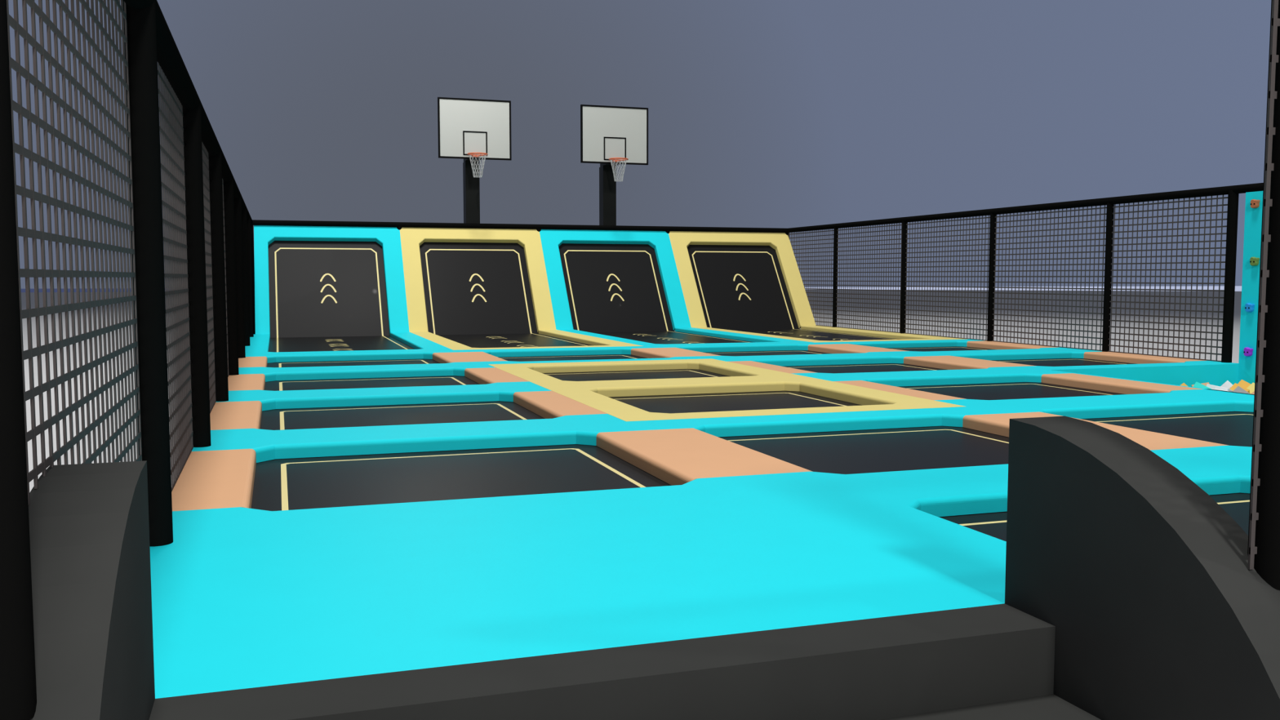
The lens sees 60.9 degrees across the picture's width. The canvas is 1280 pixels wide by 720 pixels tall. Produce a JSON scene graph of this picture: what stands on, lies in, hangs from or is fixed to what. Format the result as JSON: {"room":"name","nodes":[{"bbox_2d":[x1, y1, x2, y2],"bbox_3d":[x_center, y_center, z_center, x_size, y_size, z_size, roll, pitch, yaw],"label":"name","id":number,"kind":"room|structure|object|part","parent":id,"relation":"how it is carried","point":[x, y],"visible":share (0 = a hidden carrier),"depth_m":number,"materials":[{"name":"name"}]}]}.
{"room":"trampoline park","nodes":[
{"label":"trampoline park","id":0,"kind":"room"},
{"bbox_2d":[21,288,1241,493],"bbox_3d":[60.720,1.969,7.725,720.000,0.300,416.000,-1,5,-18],"label":"floor","id":1,"kind":"structure","parent":0,"point":[1237,296],"depth_m":53.48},
{"bbox_2d":[28,460,155,719],"bbox_3d":[-1.597,1.297,3.004,0.303,1.758,1.758,-1,5,-18],"label":"wall","id":2,"kind":"structure","parent":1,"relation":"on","point":[89,524],"depth_m":3.14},
{"bbox_2d":[21,288,173,292],"bbox_3d":[-89.785,-11.182,174.503,180.006,0.600,2.500,-1,5,-18],"label":"trim","id":3,"kind":"structure","parent":1,"relation":"on","point":[86,289],"depth_m":174.04,"materials":[{"name":"black metal"}]},
{"bbox_2d":[0,0,255,719],"bbox_3d":[-6.231,-0.860,16.569,0.161,4.000,29.610,-1,5,-18],"label":"fence","id":4,"kind":"object","parent":1,"relation":"on","point":[210,251],"visible":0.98,"depth_m":5.30,"materials":[{"name":"black metal"}]},
{"bbox_3d":[-1.585,-0.449,2.592,0.161,2.678,0.161,-1,5,-18],"label":"post","id":5,"kind":"part","parent":4,"relation":"part of","materials":[{"name":"black plastic"}]},
{"bbox_3d":[-2.259,-0.350,4.433,0.009,3.038,3.760,-1,5,-18],"label":"net panel","id":6,"kind":"part","parent":4,"relation":"part of","materials":[{"name":"black metal"}]},
{"bbox_3d":[-2.729,-0.505,6.037,0.161,3.090,0.161,-1,5,-18],"label":"post","id":7,"kind":"part","parent":4,"relation":"part of","materials":[{"name":"black plastic"}]},
{"bbox_3d":[-3.379,-0.606,7.789,0.009,3.038,3.759,-1,5,-18],"label":"net panel","id":8,"kind":"part","parent":4,"relation":"part of","materials":[{"name":"black metal"}]},
{"bbox_3d":[-6.222,-2.773,16.394,0.159,0.159,29.550,-1,5,-18],"label":"rail","id":9,"kind":"part","parent":4,"relation":"part of","materials":[{"name":"black plastic"}]},
{"bbox_3d":[-3.909,-0.774,9.576,0.161,3.090,0.161,-1,5,-18],"label":"post","id":10,"kind":"part","parent":4,"relation":"part of","materials":[{"name":"black plastic"}]},
{"bbox_3d":[-4.559,-0.875,11.328,0.009,3.038,3.759,-1,5,-18],"label":"net panel","id":11,"kind":"part","parent":4,"relation":"part of","materials":[{"name":"black metal"}]},
{"bbox_3d":[-5.090,-1.044,13.114,0.161,3.090,0.161,-1,5,-18],"label":"post","id":12,"kind":"part","parent":4,"relation":"part of","materials":[{"name":"black plastic"}]},
{"bbox_3d":[-5.740,-1.145,14.866,0.009,3.038,3.759,-1,5,-18],"label":"net panel","id":13,"kind":"part","parent":4,"relation":"part of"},
{"bbox_3d":[-6.271,-1.313,16.653,0.161,3.090,0.161,-1,5,-18],"label":"post","id":14,"kind":"part","parent":4,"relation":"part of","materials":[{"name":"black plastic"}]},
{"bbox_3d":[-7.451,-1.583,20.192,0.161,3.090,0.161,-1,5,-18],"label":"post","id":15,"kind":"part","parent":4,"relation":"part of","materials":[{"name":"black plastic"}]},
{"bbox_3d":[-8.632,-1.852,23.730,0.161,3.090,0.161,-1,5,-18],"label":"post","id":16,"kind":"part","parent":4,"relation":"part of","materials":[{"name":"black plastic"}]},
{"bbox_3d":[-9.812,-2.122,27.269,0.161,3.090,0.161,-1,5,-18],"label":"post","id":17,"kind":"part","parent":4,"relation":"part of","materials":[{"name":"black plastic"}]},
{"bbox_3d":[-10.879,-1.917,30.501,0.161,3.990,0.161,-1,5,-18],"label":"post","id":18,"kind":"part","parent":4,"relation":"part of","materials":[{"name":"black plastic"}]},
{"bbox_2d":[437,97,511,223],"bbox_3d":[-4.902,-3.832,32.048,1.628,7.575,1.673,3,5,31],"label":"basketball hoop","id":19,"kind":"object","parent":1,"relation":"on","point":[472,131],"visible":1,"depth_m":31.80,"materials":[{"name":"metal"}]},
{"bbox_3d":[-4.823,-6.742,31.779,2.136,1.730,0.074,-1,5,-18],"label":"backboard frame","id":20,"kind":"part","parent":19,"relation":"part of","materials":[{"name":"black paint"}]},
{"bbox_2d":[252,219,789,237],"bbox_3d":[-3.003,-2.119,33.126,16.608,3.994,0.174,-1,5,-18],"label":"rail","id":21,"kind":"object","parent":1,"relation":"on","point":[399,225],"visible":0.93,"depth_m":32.64,"materials":[{"name":"black metal"}]},
{"bbox_2d":[580,104,648,225],"bbox_3d":[-0.850,-3.934,33.392,1.628,7.575,1.673,3,5,31],"label":"basketball hoop","id":22,"kind":"object","parent":1,"relation":"on","point":[611,136],"visible":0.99,"depth_m":33.15,"materials":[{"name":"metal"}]},
{"bbox_3d":[-0.771,-6.845,33.123,2.136,1.730,0.074,-1,5,-18],"label":"backboard frame","id":23,"kind":"part","parent":22,"relation":"part of","materials":[{"name":"black paint"}]},
{"bbox_2d":[149,603,1101,719],"bbox_3d":[0.139,1.652,3.992,3.595,0.900,1.035,-1,5,-18],"label":"entrance steps","id":24,"kind":"structure","parent":1,"relation":"on","point":[991,662],"depth_m":4.31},
{"bbox_2d":[191,339,1254,462],"bbox_3d":[1.931,0.563,18.290,16.650,0.900,27.590,-1,5,-18],"label":"padding","id":25,"kind":"object","parent":1,"relation":"on","point":[950,346],"depth_m":13.37,"materials":[{"name":"teal"}]},
{"bbox_2d":[171,448,256,511],"bbox_3d":[-3.225,0.939,8.263,0.537,0.128,2.553,-1,5,-18],"label":"pad","id":26,"kind":"object","parent":25,"relation":"on","point":[221,478],"visible":0.58,"depth_m":8.05,"materials":[{"name":"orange plastic"}]},
{"bbox_2d":[209,400,262,430],"bbox_3d":[-4.460,0.657,11.966,0.537,0.128,2.553,-1,5,-18],"label":"pad","id":27,"kind":"object","parent":25,"relation":"on","point":[246,414],"visible":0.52,"depth_m":11.87,"materials":[{"name":"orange plastic"}]},
{"bbox_2d":[227,373,265,391],"bbox_3d":[-5.695,0.375,15.668,0.537,0.128,2.553,-1,5,-18],"label":"pad","id":28,"kind":"object","parent":25,"relation":"on","point":[243,381],"visible":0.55,"depth_m":15.54,"materials":[{"name":"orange plastic"}]},
{"bbox_2d":[238,356,267,367],"bbox_3d":[-6.930,0.093,19.370,0.537,0.128,2.553,-1,5,-18],"label":"pad","id":29,"kind":"object","parent":25,"relation":"on","point":[247,362],"visible":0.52,"depth_m":19.28,"materials":[{"name":"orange plastic"}]},
{"bbox_2d":[244,225,453,354],"bbox_3d":[-7.420,-1.925,26.458,4.166,3.078,10.094,-1,5,-18],"label":"trampoline","id":30,"kind":"object","parent":25,"relation":"on","point":[318,289],"visible":0.97,"depth_m":30.05,"materials":[{"name":"plastic"}]},
{"bbox_2d":[266,359,439,367],"bbox_3d":[-5.201,0.123,19.950,3.149,0.012,2.913,-1,5,-18],"label":"bed","id":31,"kind":"object","parent":25,"relation":"on","point":[397,362],"visible":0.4,"depth_m":20.78,"materials":[{"name":"black fabric"}]},
{"bbox_2d":[264,375,479,391],"bbox_3d":[-3.966,0.406,16.247,3.149,0.012,2.913,-1,5,-18],"label":"bed","id":32,"kind":"object","parent":25,"relation":"on","point":[304,384],"visible":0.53,"depth_m":16.78,"materials":[{"name":"black fabric"}]},
{"bbox_3d":[-3.356,0.473,14.388,4.166,0.128,1.360,-1,5,-18],"label":"padded strip","id":33,"kind":"part","parent":25,"relation":"part of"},
{"bbox_2d":[260,400,544,430],"bbox_3d":[-2.730,0.687,12.545,3.149,0.012,2.913,-1,5,-18],"label":"bed","id":34,"kind":"object","parent":25,"relation":"on","point":[475,411],"visible":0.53,"depth_m":12.83,"materials":[{"name":"black fabric"}]},
{"bbox_2d":[251,444,671,511],"bbox_3d":[-1.495,0.969,8.842,3.149,0.012,2.913,-1,5,-18],"label":"bed","id":35,"kind":"object","parent":25,"relation":"on","point":[326,482],"visible":0.53,"depth_m":8.94,"materials":[{"name":"black fabric"}]},
{"bbox_2d":[432,351,506,363],"bbox_3d":[-3.232,0.000,20.597,1.040,0.128,2.553,-1,5,-18],"label":"pad","id":36,"kind":"object","parent":25,"relation":"on","point":[460,357],"visible":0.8,"depth_m":20.46,"materials":[{"name":"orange plastic"}]},
{"bbox_2d":[464,367,527,384],"bbox_3d":[-2.244,0.288,16.813,0.520,0.128,2.553,-1,5,-18],"label":"pad","id":37,"kind":"object","parent":25,"relation":"on","point":[491,375],"visible":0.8,"depth_m":16.71,"materials":[{"name":"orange plastic"}]},
{"bbox_2d":[400,227,642,350],"bbox_3d":[-3.476,-2.025,27.766,4.149,3.078,10.094,-1,5,-18],"label":"trampoline","id":38,"kind":"object","parent":25,"relation":"on","point":[466,289],"visible":0.98,"depth_m":31.35,"materials":[{"name":"yellow plastic"}]},
{"bbox_2d":[513,391,606,418],"bbox_3d":[-1.009,0.570,13.110,0.520,0.128,2.553,-1,5,-18],"label":"pad","id":39,"kind":"object","parent":25,"relation":"on","point":[546,404],"visible":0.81,"depth_m":12.96,"materials":[{"name":"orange plastic"}]},
{"bbox_2d":[499,354,646,361],"bbox_3d":[-1.264,0.024,21.256,3.149,0.012,2.913,-1,5,-18],"label":"bed","id":40,"kind":"object","parent":25,"relation":"on","point":[606,356],"visible":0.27,"depth_m":22.04,"materials":[{"name":"black fabric"}]},
{"bbox_3d":[0.204,-0.216,23.436,16.650,0.128,0.680,-1,5,-18],"label":"padded strip","id":41,"kind":"part","parent":25,"relation":"part of","materials":[{"name":"teal plastic"}]},
{"bbox_2d":[542,368,728,381],"bbox_3d":[-0.029,0.306,17.553,3.149,0.012,2.913,-1,5,-18],"label":"bed","id":42,"kind":"object","parent":25,"relation":"on","point":[677,373],"visible":0.32,"depth_m":18.18,"materials":[{"name":"black fabric"}]},
{"bbox_3d":[1.332,0.041,20.055,16.650,0.128,1.360,-1,5,-18],"label":"padded strip","id":43,"kind":"part","parent":25,"relation":"part of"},
{"bbox_2d":[631,347,720,358],"bbox_3d":[0.704,-0.099,21.903,1.040,0.128,2.553,-1,5,-18],"label":"pad","id":44,"kind":"object","parent":25,"relation":"on","point":[648,353],"visible":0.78,"depth_m":21.80,"materials":[{"name":"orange plastic"}]},
{"bbox_2d":[539,229,814,346],"bbox_3d":[0.461,-2.125,29.072,4.149,3.078,10.094,-1,5,-18],"label":"trampoline","id":45,"kind":"object","parent":25,"relation":"on","point":[622,286],"visible":0.97,"depth_m":32.66,"materials":[{"name":"plastic"}]},
{"bbox_2d":[150,445,1252,698],"bbox_3d":[5.441,0.979,7.739,16.650,0.128,3.913,-1,5,-18],"label":"platform","id":46,"kind":"object","parent":25,"relation":"on","point":[242,597],"visible":0.57,"depth_m":5.58,"materials":[{"name":"plastic"}]},
{"bbox_2d":[595,427,813,485],"bbox_3d":[0.473,0.846,9.490,1.040,0.128,2.553,-1,5,-18],"label":"pad","id":47,"kind":"object","parent":25,"relation":"on","point":[675,456],"visible":0.81,"depth_m":9.24,"materials":[{"name":"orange plastic"}]},
{"bbox_3d":[1.883,0.654,12.013,12.605,0.128,1.360,-1,5,-18],"label":"padded strip","id":48,"kind":"part","parent":25,"relation":"part of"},
{"bbox_2d":[488,358,964,421],"bbox_3d":[0.589,0.372,15.696,4.149,0.130,7.827,-1,5,-18],"label":"pad","id":49,"kind":"object","parent":25,"relation":"on","point":[595,394],"visible":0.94,"depth_m":15.20,"materials":[{"name":"plastic"}]},
{"bbox_2d":[608,391,862,413],"bbox_3d":[1.206,0.588,13.851,3.149,0.012,2.913,-1,5,-18],"label":"bed","id":50,"kind":"object","parent":25,"relation":"on","point":[745,401],"visible":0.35,"depth_m":14.35,"materials":[{"name":"black fabric"}]},
{"bbox_2d":[706,350,827,355],"bbox_3d":[2.672,-0.075,22.561,3.149,0.012,2.913,-1,5,-18],"label":"bed","id":51,"kind":"object","parent":25,"relation":"on","point":[781,352],"visible":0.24,"depth_m":23.46,"materials":[{"name":"black fabric"}]},
{"bbox_2d":[729,360,817,373],"bbox_3d":[2.186,0.176,18.282,0.520,0.128,2.553,-1,5,-18],"label":"pad","id":52,"kind":"object","parent":25,"relation":"on","point":[788,370],"visible":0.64,"depth_m":18.23,"materials":[{"name":"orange plastic"}]},
{"bbox_2d":[668,231,968,342],"bbox_3d":[4.416,-2.224,30.384,4.187,3.078,10.094,-1,5,-18],"label":"trampoline","id":53,"kind":"object","parent":25,"relation":"on","point":[742,282],"visible":0.97,"depth_m":33.98,"materials":[{"name":"yellow plastic"}]},
{"bbox_2d":[808,343,906,353],"bbox_3d":[4.641,-0.199,23.209,1.040,0.128,2.553,-1,5,-18],"label":"pad","id":54,"kind":"object","parent":25,"relation":"on","point":[836,348],"visible":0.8,"depth_m":23.19,"materials":[{"name":"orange plastic"}]},
{"bbox_2d":[718,426,1008,474],"bbox_3d":[2.442,0.870,10.148,3.149,0.012,2.913,-1,5,-18],"label":"bed","id":55,"kind":"object","parent":25,"relation":"on","point":[914,448],"visible":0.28,"depth_m":10.34,"materials":[{"name":"black fabric"}]},
{"bbox_2d":[785,363,945,373],"bbox_3d":[3.908,0.207,18.859,3.149,0.012,2.913,-1,5,-18],"label":"bed","id":56,"kind":"object","parent":25,"relation":"on","point":[878,367],"visible":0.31,"depth_m":19.48,"materials":[{"name":"black fabric"}]},
{"bbox_2d":[834,380,965,399],"bbox_3d":[3.421,0.458,14.580,0.520,0.128,2.553,-1,5,-18],"label":"pad","id":57,"kind":"object","parent":25,"relation":"on","point":[900,390],"visible":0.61,"depth_m":14.42,"materials":[{"name":"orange plastic"}]},
{"bbox_2d":[884,346,992,351],"bbox_3d":[6.609,-0.175,23.867,3.149,0.012,2.913,-1,5,-18],"label":"bed","id":58,"kind":"object","parent":25,"relation":"on","point":[955,348],"visible":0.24,"depth_m":24.79,"materials":[{"name":"black fabric"}]},
{"bbox_2d":[903,355,1031,369],"bbox_3d":[5.876,0.083,19.506,1.040,0.128,2.553,-1,5,-18],"label":"pad","id":59,"kind":"object","parent":25,"relation":"on","point":[948,362],"visible":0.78,"depth_m":19.47,"materials":[{"name":"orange plastic"}]},
{"bbox_2d":[901,382,1122,399],"bbox_3d":[5.143,0.489,15.156,3.149,0.012,2.913,-1,5,-18],"label":"bed","id":60,"kind":"object","parent":25,"relation":"on","point":[1015,390],"visible":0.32,"depth_m":15.58,"materials":[{"name":"black fabric"}]},
{"bbox_2d":[966,340,1058,349],"bbox_3d":[8.349,-0.292,24.439,0.558,0.128,2.553,-1,5,-18],"label":"pad","id":61,"kind":"object","parent":25,"relation":"on","point":[984,344],"visible":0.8,"depth_m":24.48,"materials":[{"name":"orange plastic"}]},
{"bbox_3d":[6.512,0.224,17.661,8.336,0.128,1.360,-1,5,-18],"label":"padded strip","id":62,"kind":"part","parent":25,"relation":"part of","materials":[{"name":"teal plastic"}]},
{"bbox_2d":[991,358,1134,366],"bbox_3d":[7.844,0.107,20.165,3.149,0.012,2.913,-1,5,-18],"label":"bed","id":63,"kind":"object","parent":25,"relation":"on","point":[1051,362],"visible":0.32,"depth_m":20.98,"materials":[{"name":"black fabric"}]},
{"bbox_2d":[938,493,1249,541],"bbox_3d":[3.677,1.152,6.446,3.149,0.012,2.913,-1,5,-18],"label":"bed","id":64,"kind":"object","parent":25,"relation":"on","point":[1237,505],"visible":0.06,"depth_m":7.39,"materials":[{"name":"black fabric"}]},
{"bbox_2d":[962,412,1228,449],"bbox_3d":[4.410,0.747,10.795,1.040,0.128,2.553,-1,5,-18],"label":"pad","id":65,"kind":"object","parent":25,"relation":"on","point":[995,424],"visible":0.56,"depth_m":10.84,"materials":[{"name":"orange plastic"}]},
{"bbox_2d":[1040,373,1202,394],"bbox_3d":[6.896,0.370,15.732,0.587,0.128,2.553,-1,5,-18],"label":"pad","id":66,"kind":"object","parent":25,"relation":"on","point":[1072,380],"visible":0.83,"depth_m":15.66,"materials":[{"name":"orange plastic"}]},
{"bbox_2d":[1084,351,1204,364],"bbox_3d":[9.584,-0.011,20.736,0.558,0.128,2.553,-1,5,-18],"label":"pad","id":67,"kind":"object","parent":25,"relation":"on","point":[1105,356],"visible":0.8,"depth_m":20.73,"materials":[{"name":"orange plastic"}]},
{"bbox_2d":[1080,411,1253,446],"bbox_3d":[6.378,0.770,11.454,3.149,0.012,2.913,-1,5,-18],"label":"bed","id":68,"kind":"object","parent":25,"relation":"on","point":[1226,428],"visible":0.35,"depth_m":12.05,"materials":[{"name":"black fabric"}]},
{"bbox_3d":[8.169,1.096,6.211,12.440,0.128,0.718,-1,5,-18],"label":"strip","id":69,"kind":"object","parent":25,"relation":"on","visible":0},
{"bbox_2d":[1247,0,1279,590],"bbox_3d":[8.164,-0.492,5.847,12.542,3.106,0.161,-1,5,-18],"label":"fence","id":70,"kind":"object","parent":69,"relation":"on","point":[1264,531],"visible":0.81,"depth_m":3.89,"materials":[{"name":"black metal"}]},
{"bbox_2d":[804,285,1241,291],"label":"trim","id":71,"kind":"structure","parent":1,"relation":"on","point":[1237,288],"depth_m":196.27,"materials":[{"name":"grey metal"}]},
{"bbox_2d":[786,182,1263,362],"bbox_3d":[9.468,-1.700,21.748,0.165,3.100,29.579,-1,5,-18],"label":"fence","id":72,"kind":"object","parent":1,"relation":"on","point":[1233,192],"visible":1,"depth_m":23.68,"materials":[{"name":"black metal"}]},
{"bbox_3d":[5.330,-2.608,34.154,0.009,3.026,3.360,-1,5,-18],"label":"net panel","id":73,"kind":"part","parent":72,"relation":"part of","materials":[{"name":"black metal"}]},
{"bbox_3d":[5.854,-2.526,32.581,0.138,3.089,0.138,-1,5,-18],"label":"post","id":74,"kind":"part","parent":72,"relation":"part of","materials":[{"name":"black plastic"}]},
{"bbox_3d":[6.444,-2.359,30.814,0.009,3.038,3.759,-1,5,-18],"label":"net panel","id":75,"kind":"part","parent":72,"relation":"part of","materials":[{"name":"black metal"}]},
{"bbox_3d":[7.041,-2.255,29.023,0.138,3.089,0.138,-1,5,-18],"label":"post","id":76,"kind":"part","parent":72,"relation":"part of","materials":[{"name":"black plastic"}]},
{"bbox_3d":[7.631,-2.088,27.257,0.009,3.038,3.759,-1,5,-18],"label":"net panel","id":77,"kind":"part","parent":72,"relation":"part of","materials":[{"name":"black metal"}]},
{"bbox_3d":[8.231,-1.983,25.456,0.138,3.089,0.138,-1,5,-18],"label":"post","id":78,"kind":"part","parent":72,"relation":"part of","materials":[{"name":"black plastic"}]},
{"bbox_3d":[9.468,-3.172,21.636,0.147,0.147,29.440,-1,5,-18],"label":"rail","id":79,"kind":"part","parent":72,"relation":"part of","materials":[{"name":"black plastic"}]},
{"bbox_3d":[8.821,-1.817,23.690,0.009,3.038,3.759,-1,5,-18],"label":"net panel","id":80,"kind":"part","parent":72,"relation":"part of","materials":[{"name":"black metal"}]},
{"bbox_3d":[9.421,-1.712,21.890,0.138,3.089,0.138,-1,5,-18],"label":"post","id":81,"kind":"part","parent":72,"relation":"part of","materials":[{"name":"black plastic"}]},
{"bbox_3d":[9.873,-1.576,20.536,0.009,3.038,2.886,-1,5,-18],"label":"net panel","id":82,"kind":"part","parent":72,"relation":"part of","materials":[{"name":"black metal"}]},
{"bbox_3d":[10.355,-1.499,19.089,0.165,3.090,0.165,-1,5,-18],"label":"post","id":83,"kind":"part","parent":72,"relation":"part of","materials":[{"name":"black plastic"}]},
{"bbox_2d":[1004,416,1279,719],"bbox_3d":[2.103,1.203,4.231,0.305,1.758,1.758,-1,5,-18],"label":"wall","id":84,"kind":"structure","parent":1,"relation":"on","point":[1155,606],"depth_m":4.29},
{"bbox_2d":[1047,364,1249,394],"bbox_3d":[9.729,0.838,14.682,4.095,0.900,7.800,-1,5,-18],"label":"wall","id":85,"kind":"structure","parent":1,"relation":"on","point":[1217,375],"depth_m":18.44,"materials":[{"name":"plastic"}]},
{"bbox_2d":[1237,191,1262,384],"bbox_3d":[11.656,-0.679,15.167,0.100,3.850,7.720,-1,5,-18],"label":"wall","id":86,"kind":"structure","parent":1,"relation":"on","point":[1253,216],"depth_m":18.62,"materials":[{"name":"plastic"}]},
{"bbox_2d":[1243,346,1253,356],"bbox_3d":[10.426,-0.139,18.652,0.066,0.155,0.149,-1,5,-18],"label":"hold","id":87,"kind":"object","parent":86,"relation":"attached to","point":[1247,352],"visible":1,"depth_m":18.62,"materials":[{"name":"purple plastic"}]},
{"bbox_2d":[1244,302,1254,311],"bbox_3d":[10.423,-0.895,18.604,0.066,0.155,0.149,-1,5,-18],"label":"hold","id":88,"kind":"object","parent":86,"relation":"attached to","point":[1249,307],"visible":1,"depth_m":18.58,"materials":[{"name":"blue plastic"}]},
{"bbox_2d":[1249,257,1259,266],"bbox_3d":[10.442,-1.676,18.488,0.066,0.155,0.149,-1,5,-18],"label":"hold","id":89,"kind":"object","parent":86,"relation":"attached to","point":[1254,261],"visible":1,"depth_m":18.46,"materials":[{"name":"green plastic"}]},
{"bbox_2d":[1250,199,1260,208],"bbox_3d":[10.429,-2.651,18.451,0.066,0.155,0.149,-1,5,-18],"label":"hold","id":90,"kind":"object","parent":86,"relation":"attached to","point":[1255,203],"visible":1,"depth_m":18.43,"materials":[{"name":"brown plastic"}]},
{"bbox_3d":[9.728,1.237,14.707,3.920,0.100,7.630,-1,5,-18],"label":"floor mat","id":91,"kind":"object","parent":1,"relation":"on","visible":0},
{"bbox_2d":[1191,382,1209,386],"bbox_3d":[9.497,0.583,18.379,0.335,0.417,0.374,1,5,17],"label":"cube","id":92,"kind":"object","parent":91,"relation":"on","point":[1203,384],"visible":0.18,"depth_m":18.34,"materials":[{"name":"brown"}]},
{"bbox_2d":[1193,382,1211,389],"bbox_3d":[9.303,0.572,18.103,0.380,0.425,0.353,3,5,35],"label":"cube","id":93,"kind":"object","parent":91,"relation":"on","point":[1197,384],"visible":0.22,"depth_m":18.03,"materials":[{"name":"teal"}]},
{"bbox_2d":[1206,383,1232,391],"bbox_3d":[9.573,0.624,18.017,0.411,0.454,0.394,-4,6,-42],"label":"cube","id":94,"kind":"object","parent":91,"relation":"on","point":[1212,387],"visible":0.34,"depth_m":17.90,"materials":[{"name":"white"}]},
{"bbox_2d":[1220,380,1232,388],"bbox_3d":[9.963,0.561,18.375,0.394,0.432,0.356,-2,5,-30],"label":"cube","id":95,"kind":"object","parent":91,"relation":"on","point":[1228,384],"visible":0.14,"depth_m":18.34,"materials":[{"name":"white"}]},
{"bbox_2d":[1229,382,1249,393],"bbox_3d":[9.934,0.600,18.072,0.360,0.427,0.371,-3,5,-33],"label":"cube","id":96,"kind":"object","parent":91,"relation":"on","point":[1235,385],"visible":0.22,"depth_m":18.04,"materials":[{"name":"orange"}]},
{"bbox_2d":[1232,386,1248,393],"bbox_3d":[9.822,0.623,17.825,0.330,0.400,0.365,2,5,29],"label":"cube","id":97,"kind":"object","parent":91,"relation":"on","point":[1237,388],"visible":0.24,"depth_m":17.76,"materials":[{"name":"grey"}]},
{"bbox_2d":[1237,379,1250,387],"bbox_3d":[10.279,0.580,18.461,0.413,0.489,0.425,-2,5,-26],"label":"cube","id":98,"kind":"object","parent":91,"relation":"on","point":[1242,383],"visible":0.12,"depth_m":18.41,"materials":[{"name":"orange"}]},
{"bbox_2d":[1246,382,1254,393],"bbox_3d":[10.200,0.587,18.033,0.356,0.432,0.394,4,6,43],"label":"cube","id":99,"kind":"object","parent":91,"relation":"on","point":[1251,387],"visible":0.1,"depth_m":17.99,"materials":[{"name":"yellow"}]}
]}

